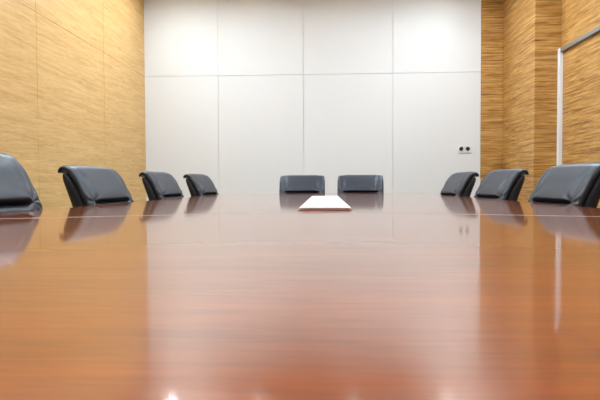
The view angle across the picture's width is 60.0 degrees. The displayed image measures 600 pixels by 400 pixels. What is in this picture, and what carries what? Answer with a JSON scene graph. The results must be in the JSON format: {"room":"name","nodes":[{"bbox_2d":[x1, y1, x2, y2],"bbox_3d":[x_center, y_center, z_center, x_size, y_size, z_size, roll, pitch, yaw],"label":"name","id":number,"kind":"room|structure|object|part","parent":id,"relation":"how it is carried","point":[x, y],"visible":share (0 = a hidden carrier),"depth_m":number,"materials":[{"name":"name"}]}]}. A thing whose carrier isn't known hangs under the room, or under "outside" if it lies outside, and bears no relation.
{"room":"conference room","nodes":[
{"label":"conference room","id":0,"kind":"room"},
{"bbox_2d":[0,0,145,209],"bbox_3d":[-2.650,-1.088,2.648,0.118,3.700,10.500,0,2,3],"label":"wall","id":1,"kind":"structure","parent":0,"point":[72,72],"depth_m":5.54,"materials":[{"name":"brown wood"}]},
{"bbox_3d":[-2.524,-0.515,4.182,0.017,2.463,1.495,0,2,3],"label":"veneer panel","id":2,"kind":"part","parent":1,"relation":"part of","materials":[{"name":"brown wood"}]},
{"bbox_3d":[-2.532,-2.366,4.127,0.017,1.233,1.495,0,2,3],"label":"veneer panel","id":3,"kind":"part","parent":1,"relation":"part of","materials":[{"name":"brown wood"}]},
{"bbox_3d":[-2.460,-2.411,5.625,0.017,1.233,1.495,0,2,3],"label":"veneer panel","id":4,"kind":"part","parent":1,"relation":"part of","materials":[{"name":"brown wood"}]},
{"bbox_3d":[-2.452,-0.560,5.680,0.017,2.463,1.495,0,2,3],"label":"veneer panel","id":5,"kind":"part","parent":1,"relation":"part of","materials":[{"name":"brown wood"}]},
{"bbox_3d":[-2.389,-2.456,7.103,0.017,1.233,1.457,0,2,3],"label":"veneer panel","id":6,"kind":"part","parent":1,"relation":"part of","materials":[{"name":"brown wood"}]},
{"bbox_3d":[-2.381,-0.605,7.158,0.017,2.463,1.457,0,2,3],"label":"veneer panel","id":7,"kind":"part","parent":1,"relation":"part of","materials":[{"name":"brown wood"}]},
{"bbox_2d":[144,0,502,200],"bbox_3d":[0.473,-1.255,7.790,5.865,3.700,0.124,0,2,3],"label":"wall","id":8,"kind":"structure","parent":0,"point":[243,95],"depth_m":7.73,"materials":[{"name":"white paint"}]},
{"bbox_3d":[-1.798,-2.480,7.815,1.133,1.233,0.017,0,2,3],"label":"panel","id":9,"kind":"part","parent":8,"relation":"part of","materials":[{"name":"white paint"}]},
{"bbox_3d":[-1.790,-0.628,7.870,1.133,2.463,0.017,0,2,3],"label":"panel","id":10,"kind":"part","parent":8,"relation":"part of","materials":[{"name":"white paint"}]},
{"bbox_3d":[-0.591,-2.483,7.757,1.276,1.233,0.017,0,2,3],"label":"panel","id":11,"kind":"part","parent":8,"relation":"part of","materials":[{"name":"white paint"}]},
{"bbox_3d":[-0.583,-0.632,7.812,1.276,2.463,0.017,0,2,3],"label":"panel","id":12,"kind":"part","parent":8,"relation":"part of","materials":[{"name":"white paint"}]},
{"bbox_3d":[0.708,-2.487,7.694,1.316,1.233,0.017,0,2,3],"label":"panel","id":13,"kind":"part","parent":8,"relation":"part of","materials":[{"name":"white paint"}]},
{"bbox_3d":[0.716,-0.636,7.750,1.316,2.463,0.017,0,2,3],"label":"panel","id":14,"kind":"part","parent":8,"relation":"part of","materials":[{"name":"white paint"}]},
{"bbox_3d":[2.007,-2.491,7.632,1.278,1.233,0.017,0,2,3],"label":"panel","id":15,"kind":"part","parent":8,"relation":"part of","materials":[{"name":"white paint"}]},
{"bbox_3d":[2.015,-0.640,7.687,1.278,2.463,0.017,0,2,3],"label":"panel","id":16,"kind":"part","parent":8,"relation":"part of","materials":[{"name":"white paint"}]},
{"bbox_2d":[457,146,470,152],"bbox_3d":[2.418,-0.744,7.647,0.200,0.110,0.018,0,2,3],"label":"wall socket","id":17,"kind":"object","parent":8,"relation":"attached to","point":[460,149],"visible":1,"depth_m":7.65,"materials":[{"name":"white plastic"}]},
{"bbox_3d":[2.813,-0.644,7.646,0.311,2.467,0.023,0,2,3],"label":"veneer panel","id":18,"kind":"part","parent":8,"relation":"part of","materials":[{"name":"brown wood"}]},
{"bbox_3d":[2.805,-2.493,7.591,0.311,1.233,0.023,0,2,3],"label":"veneer panel","id":19,"kind":"part","parent":8,"relation":"part of","materials":[{"name":"brown wood"}]},
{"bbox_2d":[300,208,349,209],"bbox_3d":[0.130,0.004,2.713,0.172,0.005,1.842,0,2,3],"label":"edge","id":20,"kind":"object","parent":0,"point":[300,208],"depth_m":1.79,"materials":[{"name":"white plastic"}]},
{"bbox_2d":[561,0,599,46],"bbox_3d":[3.090,-1.105,2.373,0.118,3.700,10.500,0,2,3],"label":"wall","id":21,"kind":"structure","parent":0,"point":[579,17],"depth_m":6.00,"materials":[{"name":"brown wood"}]},
{"bbox_2d":[502,0,561,201],"bbox_3d":[3.105,-1.244,7.035,0.335,3.700,1.179,0,2,3],"label":"column","id":22,"kind":"structure","parent":21,"relation":"attached to","point":[531,28],"depth_m":6.58,"materials":[{"name":"brown wood"}]},
{"bbox_2d":[557,25,599,207],"bbox_3d":[3.152,-0.587,5.380,0.084,2.485,2.156,0,2,3],"label":"door","id":23,"kind":"structure","parent":21,"relation":"in","point":[578,79],"depth_m":5.95,"materials":[{"name":"brown wood"}]},
{"bbox_3d":[3.162,-1.804,5.343,0.054,0.050,2.040,0,2,3],"label":"head rail","id":24,"kind":"part","parent":23,"relation":"part of","materials":[{"name":"grey"}]},
{"bbox_3d":[0.231,0.801,2.617,5.865,0.100,10.600,0,2,3],"label":"floor","id":25,"kind":"structure","parent":0,"visible":0},
{"bbox_2d":[0,153,42,213],"bbox_3d":[-0.893,0.301,1.769,0.634,0.961,0.594,0,2,6],"label":"office chair","id":26,"kind":"object","parent":25,"relation":"on","point":[17,192],"visible":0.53,"depth_m":1.90,"materials":[{"name":"leather"}]},
{"bbox_2d":[58,165,133,206],"bbox_3d":[-0.869,0.283,2.796,0.634,0.935,0.594,0,2,7],"label":"office chair","id":27,"kind":"object","parent":25,"relation":"on","point":[85,185],"visible":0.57,"depth_m":2.66,"materials":[{"name":"black leather"}]},
{"bbox_2d":[139,171,183,200],"bbox_3d":[-0.854,0.246,4.046,0.634,0.935,0.594,0,2,7],"label":"office chair","id":28,"kind":"object","parent":25,"relation":"on","point":[158,185],"visible":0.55,"depth_m":3.89,"materials":[{"name":"black leather"}]},
{"bbox_2d":[183,174,217,196],"bbox_3d":[-0.719,0.219,4.929,0.634,0.935,0.594,0,2,10],"label":"office chair","id":29,"kind":"object","parent":25,"relation":"on","point":[198,184],"visible":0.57,"depth_m":4.78,"materials":[{"name":"black leather"}]},
{"bbox_2d":[0,193,599,399],"bbox_3d":[0.098,0.387,2.426,2.076,0.740,5.930,0,2,3],"label":"conference table","id":30,"kind":"object","parent":25,"relation":"on","point":[234,296],"visible":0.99,"depth_m":0.40,"materials":[{"name":"brown wood"}]},
{"bbox_2d":[298,196,351,210],"bbox_3d":[0.130,0.003,2.713,0.188,0.010,1.850,0,2,3],"label":"paper","id":31,"kind":"object","parent":30,"relation":"on","point":[314,202],"visible":1,"depth_m":2.07,"materials":[{"name":"white paper"}]},
{"bbox_2d":[279,175,324,192],"bbox_3d":[0.017,0.194,5.654,0.594,0.935,0.634,0,2,3],"label":"office chair","id":32,"kind":"object","parent":25,"relation":"on","point":[289,183],"visible":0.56,"depth_m":5.81,"materials":[{"name":"black leather"}]},
{"bbox_2d":[337,175,383,192],"bbox_3d":[0.653,0.192,5.623,0.594,0.935,0.634,0,2,7],"label":"office chair","id":33,"kind":"object","parent":25,"relation":"on","point":[346,183],"visible":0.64,"depth_m":5.78,"materials":[{"name":"black leather"}]},
{"bbox_2d":[440,172,478,196],"bbox_3d":[1.098,0.232,4.332,0.634,0.928,0.594,0,2,-1],"label":"office chair","id":34,"kind":"object","parent":25,"relation":"on","point":[460,183],"visible":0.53,"depth_m":4.14,"materials":[{"name":"black leather"}]},
{"bbox_2d":[474,169,528,200],"bbox_3d":[1.141,0.256,3.546,0.634,0.928,0.594,0,2,-2],"label":"office chair","id":35,"kind":"object","parent":25,"relation":"on","point":[505,184],"visible":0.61,"depth_m":3.38,"materials":[{"name":"black leather"}]},
{"bbox_2d":[528,162,599,207],"bbox_3d":[1.103,0.284,2.584,0.634,0.928,0.594,0,2,0],"label":"office chair","id":36,"kind":"object","parent":25,"relation":"on","point":[578,184],"visible":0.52,"depth_m":2.45,"materials":[{"name":"black leather"}]}
]}

